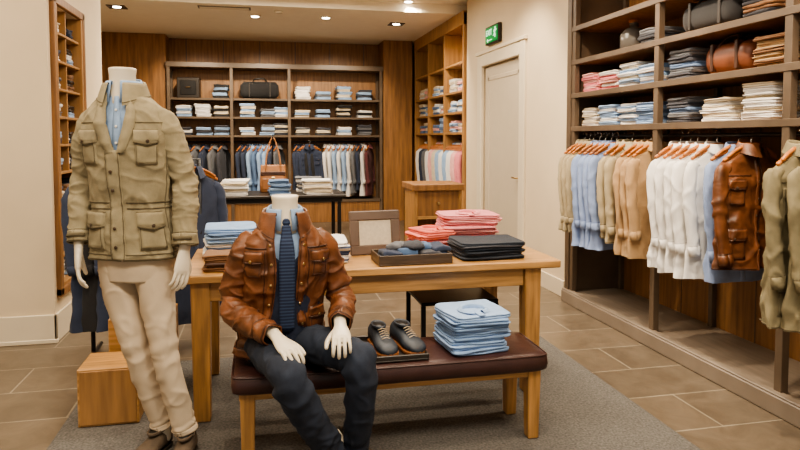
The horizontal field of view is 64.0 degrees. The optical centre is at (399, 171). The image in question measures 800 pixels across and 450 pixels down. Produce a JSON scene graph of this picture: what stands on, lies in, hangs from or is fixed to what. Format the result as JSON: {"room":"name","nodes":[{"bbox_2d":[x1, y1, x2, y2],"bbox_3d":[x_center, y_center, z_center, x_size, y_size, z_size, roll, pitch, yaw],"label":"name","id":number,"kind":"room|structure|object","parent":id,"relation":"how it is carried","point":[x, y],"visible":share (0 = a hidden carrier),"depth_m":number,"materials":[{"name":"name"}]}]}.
{"room":"clothing store","nodes":[
{"label":"clothing store","id":0,"kind":"room"},
{"bbox_2d":[0,0,101,316],"bbox_3d":[-3.710,-0.381,3.833,2.790,3.200,13.500,-1,3,-12],"label":"wall","id":1,"kind":"structure","parent":0,"point":[28,280],"depth_m":4.37,"materials":[{"name":"beige paint"}]},
{"bbox_2d":[0,300,71,346],"bbox_3d":[-3.816,1.064,4.923,2.614,0.200,1.576,-1,3,-12],"label":"baseboard","id":2,"kind":"structure","parent":1,"relation":"attached to","point":[33,329],"depth_m":4.41,"materials":[{"name":"beige paint"}]},
{"bbox_2d":[49,0,86,297],"bbox_3d":[-2.695,-0.191,4.787,0.475,2.120,0.790,-1,3,-12],"label":"shelving unit","id":3,"kind":"object","parent":1,"relation":"attached to","point":[67,36],"visible":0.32,"depth_m":4.77,"materials":[{"name":"brown wood"}]},
{"bbox_2d":[100,0,467,45],"bbox_3d":[-1.392,-2.043,4.406,7.600,0.300,13.800,-1,3,-12],"label":"ceiling","id":4,"kind":"structure","parent":0,"point":[351,21],"depth_m":8.88,"materials":[{"name":"paint"}]},
{"bbox_2d":[197,5,250,10],"bbox_3d":[-2.231,-2.081,8.141,0.650,0.016,0.150,-1,3,-12],"label":"ceiling vent","id":5,"kind":"object","parent":4,"relation":"in","point":[199,6],"depth_m":8.12,"materials":[{"name":"metal"}]},
{"bbox_2d":[169,38,414,180],"bbox_3d":[-2.829,-0.701,11.076,7.600,3.080,0.310,-1,3,-12],"label":"wall","id":6,"kind":"structure","parent":0,"point":[182,50],"depth_m":11.02,"materials":[{"name":"brown wood"}]},
{"bbox_2d":[0,220,799,449],"bbox_3d":[-1.392,1.232,4.578,7.600,0.100,13.800,-1,3,-12],"label":"floor","id":7,"kind":"structure","parent":0,"point":[38,383],"depth_m":3.82,"materials":[{"name":"tile"}]},
{"bbox_2d":[61,155,227,358],"bbox_3d":[-1.649,0.541,4.229,0.995,1.304,0.422,-1,3,-12],"label":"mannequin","id":8,"kind":"object","parent":7,"relation":"on","point":[89,311],"visible":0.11,"depth_m":4.06,"materials":[{"name":"black metal"}]},
{"bbox_2d":[101,32,411,223],"bbox_3d":[-2.294,-0.684,10.758,5.010,3.080,0.540,-1,3,-12],"label":"shelving unit","id":9,"kind":"object","parent":7,"relation":"on","point":[390,82],"visible":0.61,"depth_m":10.89,"materials":[{"name":"brown wood"}]},
{"bbox_2d":[175,105,192,115],"bbox_3d":[-3.512,-0.992,10.433,0.257,0.187,0.311,-1,3,-12],"label":"shirts","id":10,"kind":"object","parent":9,"relation":"in","point":[181,110],"visible":0.98,"depth_m":10.30,"materials":[{"name":"fabric"}]},
{"bbox_2d":[177,77,200,97],"bbox_3d":[-3.437,-1.363,10.424,0.350,0.328,0.336,-1,3,-12],"label":"storage box","id":11,"kind":"object","parent":9,"relation":"on","point":[187,87],"visible":0.95,"depth_m":10.29,"materials":[{"name":"paint"}]},
{"bbox_2d":[194,103,211,116],"bbox_3d":[-3.221,-1.010,10.500,0.288,0.217,0.312,-1,3,-12],"label":"shirts","id":12,"kind":"object","parent":9,"relation":"in","point":[202,110],"visible":0.99,"depth_m":10.37,"materials":[{"name":"fabric"}]},
{"bbox_2d":[196,127,212,134],"bbox_3d":[-3.210,-0.669,10.520,0.275,0.133,0.299,-1,3,-12],"label":"shirts","id":13,"kind":"object","parent":9,"relation":"in","point":[199,130],"visible":0.97,"depth_m":10.39,"materials":[{"name":"fabric"}]},
{"bbox_2d":[188,140,230,182],"bbox_3d":[-3.248,-0.015,10.536,0.962,1.004,0.452,-1,3,-12],"label":"jackets","id":14,"kind":"object","parent":9,"relation":"on","point":[216,159],"visible":0.47,"depth_m":10.47,"materials":[{"name":"fabric"}]},
{"bbox_2d":[212,84,229,97],"bbox_3d":[-2.946,-1.321,10.538,0.276,0.234,0.310,-1,3,-12],"label":"shirts","id":15,"kind":"object","parent":9,"relation":"in","point":[220,90],"visible":0.99,"depth_m":10.40,"materials":[{"name":"fabric"}]},
{"bbox_2d":[212,106,229,116],"bbox_3d":[-2.948,-0.996,10.554,0.277,0.183,0.304,-1,3,-12],"label":"shirts","id":16,"kind":"object","parent":9,"relation":"in","point":[219,111],"visible":0.99,"depth_m":10.43,"materials":[{"name":"fabric"}]},
{"bbox_2d":[213,125,229,134],"bbox_3d":[-2.945,-0.689,10.583,0.273,0.167,0.308,-1,3,-12],"label":"shirts","id":17,"kind":"object","parent":9,"relation":"in","point":[218,129],"visible":0.94,"depth_m":10.45,"materials":[{"name":"fabric"}]},
{"bbox_2d":[239,103,255,116],"bbox_3d":[-2.534,-1.024,10.648,0.284,0.228,0.319,-1,3,-12],"label":"shirts","id":18,"kind":"object","parent":9,"relation":"in","point":[247,109],"visible":0.98,"depth_m":10.52,"materials":[{"name":"fabric"}]},
{"bbox_2d":[240,78,278,98],"bbox_3d":[-2.339,-1.385,10.670,0.620,0.350,0.312,-1,3,-12],"label":"bag","id":19,"kind":"object","parent":9,"relation":"on","point":[256,90],"visible":0.97,"depth_m":10.54,"materials":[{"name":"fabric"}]},
{"bbox_2d":[235,140,285,190],"bbox_3d":[-2.323,-0.055,10.736,0.855,0.945,0.453,-1,3,-12],"label":"shirts","id":20,"kind":"object","parent":9,"relation":"hanging from","point":[249,159],"visible":0.65,"depth_m":10.55,"materials":[{"name":"fabric"}]},
{"bbox_2d":[259,124,274,134],"bbox_3d":[-2.221,-0.703,10.738,0.281,0.177,0.307,-1,3,-12],"label":"shirts","id":21,"kind":"object","parent":9,"relation":"in","point":[265,129],"visible":0.94,"depth_m":10.61,"materials":[{"name":"fabric"}]},
{"bbox_2d":[259,109,275,116],"bbox_3d":[-2.218,-0.985,10.718,0.266,0.144,0.301,-1,3,-12],"label":"shirts","id":22,"kind":"object","parent":9,"relation":"in","point":[264,112],"visible":0.96,"depth_m":10.58,"materials":[{"name":"fabric"}]},
{"bbox_2d":[273,123,287,134],"bbox_3d":[-1.999,-0.719,10.780,0.284,0.205,0.302,-1,3,-12],"label":"shirts","id":23,"kind":"object","parent":9,"relation":"in","point":[280,128],"visible":0.8,"depth_m":10.65,"materials":[{"name":"fabric"}]},
{"bbox_2d":[274,107,287,116],"bbox_3d":[-1.995,-1.000,10.769,0.272,0.168,0.312,-1,3,-12],"label":"shirts","id":24,"kind":"object","parent":9,"relation":"in","point":[280,111],"visible":0.79,"depth_m":10.63,"materials":[{"name":"fabric"}]},
{"bbox_2d":[294,86,310,98],"bbox_3d":[-1.652,-1.329,10.819,0.282,0.219,0.304,-1,3,-12],"label":"shirts","id":25,"kind":"object","parent":9,"relation":"in","point":[300,92],"visible":0.94,"depth_m":10.69,"materials":[{"name":"fabric"}]},
{"bbox_2d":[292,140,320,189],"bbox_3d":[-1.567,-0.062,10.902,0.559,0.949,0.467,-1,3,-12],"label":"suit jacket","id":26,"kind":"object","parent":9,"relation":"hanging from","point":[296,146],"visible":0.39,"depth_m":10.69,"materials":[{"name":"fabric"}]},
{"bbox_2d":[295,143,323,184],"bbox_3d":[-1.524,-0.060,10.747,0.525,0.936,0.169,-1,3,-12],"label":"suit jacket","id":27,"kind":"object","parent":9,"relation":"hanging from","point":[309,148],"visible":0.54,"depth_m":10.71,"materials":[{"name":"fabric"}]},
{"bbox_2d":[315,109,330,116],"bbox_3d":[-1.319,-0.995,10.918,0.257,0.143,0.296,-1,3,-12],"label":"shirts","id":28,"kind":"object","parent":9,"relation":"in","point":[325,112],"visible":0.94,"depth_m":10.79,"materials":[{"name":"fabric"}]},
{"bbox_2d":[335,86,351,99],"bbox_3d":[-0.969,-1.347,10.977,0.289,0.238,0.314,-1,3,-12],"label":"shirts","id":29,"kind":"object","parent":9,"relation":"in","point":[343,92],"visible":0.97,"depth_m":10.84,"materials":[{"name":"fabric"}]},
{"bbox_2d":[335,105,351,117],"bbox_3d":[-0.969,-1.037,10.975,0.276,0.220,0.320,-1,3,-12],"label":"shirts","id":30,"kind":"object","parent":9,"relation":"in","point":[344,111],"visible":0.98,"depth_m":10.85,"materials":[{"name":"fabric"}]},
{"bbox_2d":[335,127,351,134],"bbox_3d":[-0.969,-0.704,11.002,0.260,0.153,0.301,-1,3,-12],"label":"shirts","id":31,"kind":"object","parent":9,"relation":"in","point":[339,130],"visible":0.95,"depth_m":10.87,"materials":[{"name":"fabric"}]},
{"bbox_2d":[322,140,374,196],"bbox_3d":[-0.878,-0.067,11.051,0.983,0.955,0.454,-1,3,-12],"label":"shirts","id":32,"kind":"object","parent":9,"relation":"hanging from","point":[350,168],"visible":0.94,"depth_m":10.89,"materials":[{"name":"fabric"}]},
{"bbox_2d":[355,124,371,134],"bbox_3d":[-0.625,-0.726,11.074,0.273,0.188,0.305,-1,3,-12],"label":"shirts","id":33,"kind":"object","parent":9,"relation":"in","point":[361,129],"visible":0.98,"depth_m":10.95,"materials":[{"name":"fabric"}]},
{"bbox_2d":[356,90,371,99],"bbox_3d":[-0.619,-1.323,11.047,0.280,0.184,0.311,-1,3,-12],"label":"shirts","id":34,"kind":"object","parent":9,"relation":"in","point":[361,94],"visible":0.93,"depth_m":10.92,"materials":[{"name":"fabric"}]},
{"bbox_2d":[226,189,345,233],"bbox_3d":[-1.366,0.639,7.294,1.420,0.800,0.750,-1,3,-12],"label":"display table","id":35,"kind":"object","parent":7,"relation":"on","point":[253,196],"visible":0.23,"depth_m":7.04,"materials":[{"name":"paint"}]},
{"bbox_2d":[220,178,249,195],"bbox_3d":[-1.816,0.166,7.034,0.326,0.170,0.356,-1,3,-12],"label":"shirts","id":36,"kind":"object","parent":35,"relation":"on","point":[232,187],"visible":0.8,"depth_m":6.89,"materials":[{"name":"fabric"}]},
{"bbox_2d":[260,135,285,192],"bbox_3d":[-1.470,-0.099,7.407,0.304,0.663,0.270,-1,3,-12],"label":"tote bag","id":37,"kind":"object","parent":35,"relation":"on","point":[267,172],"visible":0.79,"depth_m":7.30,"materials":[{"name":"brown leather"}]},
{"bbox_2d":[267,179,290,195],"bbox_3d":[-1.323,0.166,7.031,0.263,0.171,0.291,-1,3,-12],"label":"shirts","id":38,"kind":"object","parent":35,"relation":"on","point":[277,186],"visible":0.98,"depth_m":6.91,"materials":[{"name":"fabric"}]},
{"bbox_2d":[295,176,320,191],"bbox_3d":[-1.076,0.138,7.532,0.335,0.174,0.313,-1,3,-12],"label":"shirts","id":39,"kind":"object","parent":35,"relation":"on","point":[299,188],"visible":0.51,"depth_m":7.40,"materials":[{"name":"fabric"}]},
{"bbox_2d":[301,178,332,194],"bbox_3d":[-0.934,0.160,7.182,0.354,0.167,0.322,-1,3,-12],"label":"shirts","id":40,"kind":"object","parent":35,"relation":"on","point":[312,186],"visible":1,"depth_m":7.05,"materials":[{"name":"fabric"}]},
{"bbox_2d":[46,336,700,449],"bbox_3d":[-0.226,1.236,3.408,2.920,0.013,1.820,-1,3,-12],"label":"rug","id":41,"kind":"object","parent":7,"relation":"on","point":[578,410],"visible":0.34,"depth_m":3.19,"materials":[{"name":"grey carpet"}]},
{"bbox_2d":[77,303,178,427],"bbox_3d":[-1.429,1.005,3.418,0.400,0.446,0.585,-1,3,-12],"label":"plinth","id":42,"kind":"object","parent":41,"relation":"on","point":[107,394],"visible":0.6,"depth_m":3.13,"materials":[{"name":"brown wood"}]},
{"bbox_2d":[66,67,199,449],"bbox_3d":[-1.161,0.403,2.821,0.624,1.710,0.313,1,3,15],"label":"mannequin","id":43,"kind":"object","parent":41,"relation":"on","point":[131,155],"visible":1,"depth_m":2.74},
{"bbox_2d":[187,244,560,422],"bbox_3d":[-0.171,0.843,3.696,1.980,0.740,0.800,-1,3,-12],"label":"display table","id":44,"kind":"object","parent":41,"relation":"on","point":[367,276],"visible":0.59,"depth_m":3.38,"materials":[{"name":"brown wood"}]},
{"bbox_2d":[202,249,230,271],"bbox_3d":[-0.915,0.450,3.265,0.178,0.088,0.215,-1,3,-12],"label":"shirts","id":45,"kind":"object","parent":44,"relation":"on","point":[215,260],"visible":0.58,"depth_m":3.17,"materials":[{"name":"fabric"}]},
{"bbox_2d":[202,221,255,254],"bbox_3d":[-0.947,0.387,3.643,0.351,0.174,0.364,-1,3,-12],"label":"shirts","id":46,"kind":"object","parent":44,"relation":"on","point":[219,235],"visible":0.6,"depth_m":3.50,"materials":[{"name":"fabric"}]},
{"bbox_2d":[331,234,350,262],"bbox_3d":[-0.422,0.421,3.519,0.276,0.119,0.332,-1,3,-12],"label":"shirts","id":47,"kind":"object","parent":44,"relation":"on","point":[344,247],"visible":0.3,"depth_m":3.40,"materials":[{"name":"fabric"}]},
{"bbox_2d":[348,210,399,255],"bbox_3d":[-0.156,0.347,3.712,0.300,0.250,0.138,-1,3,-19],"label":"picture frame","id":48,"kind":"object","parent":44,"relation":"on","point":[368,230],"visible":0.8,"depth_m":3.67,"materials":[{"name":"wood"}]},
{"bbox_2d":[371,240,452,266],"bbox_3d":[0.068,0.424,3.467,0.426,0.118,0.244,-1,3,-12],"label":"tray","id":49,"kind":"object","parent":44,"relation":"on","point":[416,252],"visible":1,"depth_m":3.39,"materials":[{"name":"brown wood"}]},
{"bbox_2d":[405,225,455,245],"bbox_3d":[0.178,0.393,3.889,0.243,0.136,0.285,-1,3,-23],"label":"polo","id":50,"kind":"object","parent":44,"relation":"on","point":[428,233],"visible":0.62,"depth_m":3.79,"materials":[{"name":"fabric"}]},
{"bbox_2d":[435,209,501,235],"bbox_3d":[0.414,0.346,4.005,0.395,0.218,0.357,-1,3,-12],"label":"polo","id":51,"kind":"object","parent":44,"relation":"on","point":[465,222],"visible":0.66,"depth_m":3.87,"materials":[{"name":"fabric"}]},
{"bbox_2d":[446,234,525,260],"bbox_3d":[0.485,0.427,3.630,0.395,0.095,0.336,-1,3,-12],"label":"trousers","id":52,"kind":"object","parent":44,"relation":"on","point":[496,246],"visible":0.94,"depth_m":3.52,"materials":[{"name":"fabric"}]},
{"bbox_2d":[231,332,547,449],"bbox_3d":[-0.044,1.043,3.007,1.438,0.412,0.388,-1,3,-12],"label":"leather bench","id":53,"kind":"object","parent":41,"relation":"on","point":[525,359],"visible":0.7,"depth_m":2.87,"materials":[{"name":"brown leather"}]},
{"bbox_2d":[218,194,377,449],"bbox_3d":[-0.435,0.686,2.705,0.588,1.158,0.782,-1,3,-24],"label":"mannequin","id":54,"kind":"object","parent":53,"relation":"on","point":[276,277],"visible":1,"depth_m":2.69},
{"bbox_2d":[353,334,428,363],"bbox_3d":[-0.049,0.822,2.994,0.300,0.030,0.320,-1,3,-12],"label":"tray","id":55,"kind":"object","parent":53,"relation":"on","point":[402,357],"visible":0.3,"depth_m":2.85,"materials":[{"name":"wood"}]},
{"bbox_2d":[367,320,398,356],"bbox_3d":[-0.079,0.773,2.981,0.112,0.107,0.274,-1,3,-12],"label":"shoe","id":56,"kind":"object","parent":55,"relation":"on","point":[383,344],"visible":0.97,"depth_m":2.93,"materials":[{"name":"leather"}]},
{"bbox_2d":[389,318,426,353],"bbox_3d":[0.030,0.772,3.006,0.108,0.107,0.275,-2,3,-28],"label":"shoe","id":57,"kind":"object","parent":55,"relation":"on","point":[408,342],"visible":0.97,"depth_m":2.97,"materials":[{"name":"leather"}]},
{"bbox_2d":[433,299,510,355],"bbox_3d":[0.342,0.734,3.079,0.321,0.198,0.315,-1,3,-18],"label":"polo","id":58,"kind":"object","parent":53,"relation":"on","point":[472,327],"visible":1,"depth_m":2.97,"materials":[{"name":"fabric"}]},
{"bbox_2d":[406,288,498,336],"bbox_3d":[0.305,0.967,3.868,0.460,0.476,0.400,-1,3,-12],"label":"table","id":59,"kind":"object","parent":41,"relation":"on","point":[425,298],"visible":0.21,"depth_m":3.79,"materials":[{"name":"wood"}]},
{"bbox_2d":[402,181,464,240],"bbox_3d":[0.314,0.599,6.249,0.500,0.990,0.500,-1,3,-12],"label":"cabinet","id":60,"kind":"object","parent":7,"relation":"on","point":[422,199],"visible":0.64,"depth_m":6.03,"materials":[{"name":"brown wood"}]},
{"bbox_2d":[414,10,466,209],"bbox_3d":[0.779,-0.632,9.761,0.510,3.080,2.720,-1,3,-12],"label":"shelving unit","id":61,"kind":"object","parent":7,"relation":"on","point":[441,53],"visible":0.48,"depth_m":9.28,"materials":[{"name":"brown wood"}]},
{"bbox_2d":[415,138,461,182],"bbox_3d":[0.737,-0.059,9.784,0.494,0.917,2.470,-1,3,-12],"label":"shirts","id":62,"kind":"object","parent":61,"relation":"hanging from","point":[431,165],"visible":0.55,"depth_m":9.46,"materials":[{"name":"fabric"}]},
{"bbox_2d":[561,0,799,427],"bbox_3d":[2.070,-0.322,3.848,0.570,3.080,3.580,-1,3,-12],"label":"shelving unit","id":63,"kind":"object","parent":7,"relation":"on","point":[716,332],"visible":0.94,"depth_m":4.36,"materials":[{"name":"brown wood"}]},
{"bbox_2d":[557,133,586,229],"bbox_3d":[1.553,0.076,5.380,0.518,0.814,0.179,-1,3,-12],"label":"jacket","id":64,"kind":"object","parent":63,"relation":"hanging from","point":[577,142],"visible":0.05,"depth_m":5.29,"materials":[{"name":"fabric"}]},
{"bbox_2d":[561,132,590,231],"bbox_3d":[1.565,0.079,5.308,0.524,0.816,0.170,-1,3,-23],"label":"jacket","id":65,"kind":"object","parent":63,"relation":"hanging from","point":[563,175],"visible":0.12,"depth_m":5.22,"materials":[{"name":"fabric"}]},
{"bbox_2d":[565,132,598,232],"bbox_3d":[1.583,0.083,5.242,0.529,0.816,0.169,-1,3,-18],"label":"jacket","id":66,"kind":"object","parent":63,"relation":"hanging from","point":[568,185],"visible":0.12,"depth_m":5.15,"materials":[{"name":"fabric"}]},
{"bbox_2d":[571,132,601,245],"bbox_3d":[1.586,0.131,5.095,0.530,0.896,0.146,-1,3,-17],"label":"shirt","id":67,"kind":"object","parent":63,"relation":"hanging from","point":[576,231],"visible":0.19,"depth_m":5.00,"materials":[{"name":"fabric"}]},
{"bbox_2d":[581,72,602,91],"bbox_3d":[1.718,-0.740,5.321,0.366,0.159,0.277,-1,3,-12],"label":"shirts","id":68,"kind":"object","parent":63,"relation":"in","point":[591,81],"visible":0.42,"depth_m":5.25,"materials":[{"name":"fabric"}]},
{"bbox_2d":[582,108,601,125],"bbox_3d":[1.729,-0.457,5.331,0.370,0.153,0.290,-1,3,-12],"label":"shirts","id":69,"kind":"object","parent":63,"relation":"in","point":[590,115],"visible":0.39,"depth_m":5.26,"materials":[{"name":"fabric"}]},
{"bbox_2d":[577,132,607,246],"bbox_3d":[1.612,0.134,5.030,0.520,0.896,0.146,-1,3,-19],"label":"shirt","id":70,"kind":"object","parent":63,"relation":"hanging from","point":[582,215],"visible":0.21,"depth_m":4.93,"materials":[{"name":"fabric"}]},
{"bbox_2d":[582,132,613,248],"bbox_3d":[1.635,0.138,4.963,0.527,0.896,0.146,-1,3,-19],"label":"shirt","id":71,"kind":"object","parent":63,"relation":"hanging from","point":[586,162],"visible":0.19,"depth_m":4.86,"materials":[{"name":"fabric"}]},
{"bbox_2d":[587,132,618,250],"bbox_3d":[1.658,0.140,4.908,0.532,0.896,0.151,-1,3,-19],"label":"shirt","id":72,"kind":"object","parent":63,"relation":"hanging from","point":[596,243],"visible":0.34,"depth_m":4.81,"materials":[{"name":"fabric"}]},
{"bbox_2d":[597,104,621,124],"bbox_3d":[1.775,-0.449,5.061,0.363,0.165,0.298,-1,3,-12],"label":"shirts","id":73,"kind":"object","parent":63,"relation":"in","point":[609,114],"visible":0.39,"depth_m":4.97,"materials":[{"name":"fabric"}]},
{"bbox_2d":[599,70,621,88],"bbox_3d":[1.780,-0.721,5.043,0.380,0.150,0.284,-1,3,-12],"label":"shirts","id":74,"kind":"object","parent":63,"relation":"in","point":[608,79],"visible":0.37,"depth_m":4.97,"materials":[{"name":"fabric"}]},
{"bbox_2d":[596,131,627,238],"bbox_3d":[1.697,0.096,4.807,0.520,0.794,0.174,-1,3,-12],"label":"jacket","id":75,"kind":"object","parent":63,"relation":"hanging from","point":[600,170],"visible":0.13,"depth_m":4.71,"materials":[{"name":"fabric"}]},
{"bbox_2d":[604,132,633,243],"bbox_3d":[1.709,0.110,4.717,0.516,0.816,0.170,-1,3,-20],"label":"jacket","id":76,"kind":"object","parent":63,"relation":"hanging from","point":[609,166],"visible":0.3,"depth_m":4.60,"materials":[{"name":"fabric"}]},
{"bbox_2d":[612,131,646,254],"bbox_3d":[1.749,0.148,4.582,0.517,0.874,0.175,-1,3,-12],"label":"jacket","id":77,"kind":"object","parent":63,"relation":"hanging from","point":[619,226],"visible":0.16,"depth_m":4.50,"materials":[{"name":"fabric"}]},
{"bbox_2d":[616,102,643,124],"bbox_3d":[1.836,-0.434,4.788,0.375,0.164,0.293,-1,3,-12],"label":"shirts","id":78,"kind":"object","parent":63,"relation":"on","point":[629,115],"visible":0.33,"depth_m":4.73,"materials":[{"name":"fabric"}]},
{"bbox_2d":[620,19,642,47],"bbox_3d":[1.788,-1.041,4.897,0.200,0.244,0.200,-1,3,-12],"label":"storage jar","id":79,"kind":"object","parent":63,"relation":"on","point":[629,36],"visible":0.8,"depth_m":4.83,"materials":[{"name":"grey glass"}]},
{"bbox_2d":[619,131,652,256],"bbox_3d":[1.761,0.151,4.505,0.515,0.876,0.169,-1,3,-18],"label":"jacket","id":80,"kind":"object","parent":63,"relation":"hanging from","point":[624,250],"visible":0.2,"depth_m":4.42,"materials":[{"name":"fabric"}]},
{"bbox_2d":[616,61,668,86],"bbox_3d":[1.837,-0.721,4.769,0.372,0.179,0.292,-1,3,-12],"label":"shirts","id":81,"kind":"object","parent":63,"relation":"in","point":[628,76],"visible":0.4,"depth_m":4.69,"materials":[{"name":"fabric"}]},
{"bbox_2d":[625,139,668,258],"bbox_3d":[1.778,0.155,4.438,0.517,0.876,0.169,-1,3,-18],"label":"jacket","id":82,"kind":"object","parent":63,"relation":"hanging from","point":[639,233],"visible":0.37,"depth_m":4.37,"materials":[{"name":"fabric"}]},
{"bbox_2d":[636,101,669,123],"bbox_3d":[1.890,-0.418,4.544,0.365,0.156,0.275,-1,3,-12],"label":"shirts","id":83,"kind":"object","parent":63,"relation":"on","point":[644,110],"visible":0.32,"depth_m":4.48,"materials":[{"name":"fabric"}]},
{"bbox_2d":[636,63,670,83],"bbox_3d":[1.886,-0.692,4.529,0.357,0.147,0.285,-1,3,-12],"label":"shirts","id":84,"kind":"object","parent":63,"relation":"on","point":[646,72],"visible":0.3,"depth_m":4.47,"materials":[{"name":"fabric"}]},
{"bbox_2d":[637,26,685,42],"bbox_3d":[1.900,-0.954,4.509,0.369,0.111,0.267,-1,3,-12],"label":"shirts","id":85,"kind":"object","parent":63,"relation":"in","point":[648,34],"visible":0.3,"depth_m":4.41,"materials":[{"name":"fabric"}]},
{"bbox_2d":[646,131,683,267],"bbox_3d":[1.828,0.173,4.187,0.522,0.886,0.147,-1,3,-18],"label":"shirt","id":86,"kind":"object","parent":63,"relation":"hanging from","point":[652,255],"visible":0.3,"depth_m":4.10,"materials":[{"name":"fabric"}]},
{"bbox_2d":[654,131,692,272],"bbox_3d":[1.861,0.187,4.111,0.521,0.906,0.149,-1,3,-11],"label":"shirt","id":87,"kind":"object","parent":63,"relation":"hanging from","point":[658,177],"visible":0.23,"depth_m":4.03,"materials":[{"name":"fabric"}]},
{"bbox_2d":[663,130,699,272],"bbox_3d":[1.867,0.181,4.035,0.521,0.886,0.153,-1,3,-19],"label":"shirt","id":88,"kind":"object","parent":63,"relation":"hanging from","point":[670,246],"visible":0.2,"depth_m":3.94,"materials":[{"name":"fabric"}]},
{"bbox_2d":[666,47,711,79],"bbox_3d":[1.973,-0.699,4.188,0.365,0.195,0.280,-1,3,-12],"label":"shirts","id":89,"kind":"object","parent":63,"relation":"in","point":[688,62],"visible":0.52,"depth_m":4.07,"materials":[{"name":"fabric"}]},
{"bbox_2d":[670,130,709,278],"bbox_3d":[1.891,0.195,3.955,0.520,0.906,0.148,-1,3,-16],"label":"shirt","id":90,"kind":"object","parent":63,"relation":"hanging from","point":[678,218],"visible":0.23,"depth_m":3.87,"materials":[{"name":"fabric"}]},
{"bbox_2d":[666,96,726,122],"bbox_3d":[1.971,-0.408,4.197,0.364,0.173,0.293,-1,3,-12],"label":"shirts","id":91,"kind":"object","parent":63,"relation":"in","point":[682,109],"visible":0.56,"depth_m":4.09,"materials":[{"name":"fabric"}]},
{"bbox_2d":[682,130,724,278],"bbox_3d":[1.909,0.190,3.868,0.523,0.886,0.146,-1,3,-20],"label":"shirt","id":92,"kind":"object","parent":63,"relation":"hanging from","point":[692,195],"visible":0.44,"depth_m":3.78,"materials":[{"name":"fabric"}]},
{"bbox_2d":[683,0,744,31],"bbox_3d":[2.010,-0.996,3.974,0.291,0.253,0.500,-1,3,-12],"label":"bag","id":93,"kind":"object","parent":63,"relation":"on","point":[699,15],"visible":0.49,"depth_m":3.90,"materials":[{"name":"fabric"}]},
{"bbox_2d":[700,97,745,121],"bbox_3d":[2.044,-0.376,3.876,0.371,0.144,0.302,-1,3,-12],"label":"shirts","id":94,"kind":"object","parent":63,"relation":"in","point":[724,108],"visible":0.55,"depth_m":3.76,"materials":[{"name":"fabric"}]},
{"bbox_2d":[706,33,759,72],"bbox_3d":[2.046,-0.702,3.823,0.270,0.241,0.380,-1,3,-12],"label":"duffel bag","id":95,"kind":"object","parent":63,"relation":"on","point":[737,55],"visible":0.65,"depth_m":3.76,"materials":[{"name":"brown leather"}]},
{"bbox_2d":[703,130,763,283],"bbox_3d":[1.955,0.193,3.713,0.507,0.876,0.146,-1,3,-19],"label":"shirt","id":96,"kind":"object","parent":63,"relation":"hanging from","point":[711,276],"visible":0.28,"depth_m":3.65,"materials":[{"name":"fabric"}]},
{"bbox_2d":[711,129,777,270],"bbox_3d":[1.962,0.149,3.589,0.554,0.776,0.187,-1,3,-23],"label":"leather jacket","id":97,"kind":"object","parent":63,"relation":"hanging from","point":[739,241],"visible":0.67,"depth_m":3.51,"materials":[{"name":"brown leather"}]},
{"bbox_2d":[742,0,785,17],"bbox_3d":[2.099,-0.929,3.539,0.374,0.164,0.276,-1,3,-12],"label":"shirts","id":98,"kind":"object","parent":63,"relation":"in","point":[752,7],"visible":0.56,"depth_m":3.48,"materials":[{"name":"fabric"}]},
{"bbox_2d":[741,81,799,119],"bbox_3d":[2.114,-0.391,3.534,0.367,0.210,0.285,-1,3,-12],"label":"shirts","id":99,"kind":"object","parent":63,"relation":"in","point":[764,100],"visible":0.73,"depth_m":3.45,"materials":[{"name":"fabric"}]},
{"bbox_2d":[752,31,799,66],"bbox_3d":[2.129,-0.652,3.453,0.375,0.178,0.281,-1,3,-12],"label":"shirts","id":100,"kind":"object","parent":63,"relation":"in","point":[770,51],"visible":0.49,"depth_m":3.41,"materials":[{"name":"fabric"}]},
{"bbox_2d":[759,130,799,328],"bbox_3d":[1.937,0.256,3.092,0.592,0.936,0.200,-2,4,-32],"label":"jacket","id":101,"kind":"object","parent":63,"relation":"hanging from","point":[774,206],"visible":0.77,"depth_m":2.97,"materials":[{"name":"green fabric"}]},
{"bbox_2d":[779,166,799,332],"bbox_3d":[2.010,0.260,3.007,0.596,0.936,0.189,-1,3,-25],"label":"jacket","id":102,"kind":"object","parent":63,"relation":"hanging from","point":[790,309],"visible":1,"depth_m":2.88,"materials":[{"name":"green fabric"}]},
{"bbox_2d":[466,0,567,279],"bbox_3d":[1.981,-0.446,5.072,0.760,3.200,13.500,-1,3,-12],"label":"wall","id":103,"kind":"structure","parent":0,"point":[545,22],"depth_m":6.24,"materials":[{"name":"beige paint"}]},
{"bbox_2d":[485,22,501,45],"bbox_3d":[1.058,-1.570,7.313,0.066,0.210,0.420,-1,3,-12],"label":"exit sign","id":104,"kind":"object","parent":103,"relation":"attached to","point":[493,33],"visible":1,"depth_m":7.23,"materials":[{"name":"paint"}]},
{"bbox_2d":[475,35,527,245],"bbox_3d":[1.117,-0.188,7.224,0.060,2.460,1.500,-1,3,-12],"label":"trim","id":105,"kind":"structure","parent":103,"relation":"attached to","point":[515,47],"depth_m":6.72,"materials":[{"name":"beige paint"}]},
{"bbox_2d":[485,58,518,237],"bbox_3d":[1.154,-0.096,7.237,0.103,2.265,1.160,-1,3,-12],"label":"door","id":106,"kind":"structure","parent":103,"relation":"in","point":[502,79],"depth_m":7.22,"materials":[{"name":"paint"}]},
{"bbox_2d":[541,270,563,295],"bbox_3d":[1.161,0.976,7.079,0.020,0.150,2.820,-1,3,-12],"label":"baseboard","id":107,"kind":"structure","parent":103,"relation":"attached to","point":[550,282],"depth_m":5.92,"materials":[{"name":"beige paint"}]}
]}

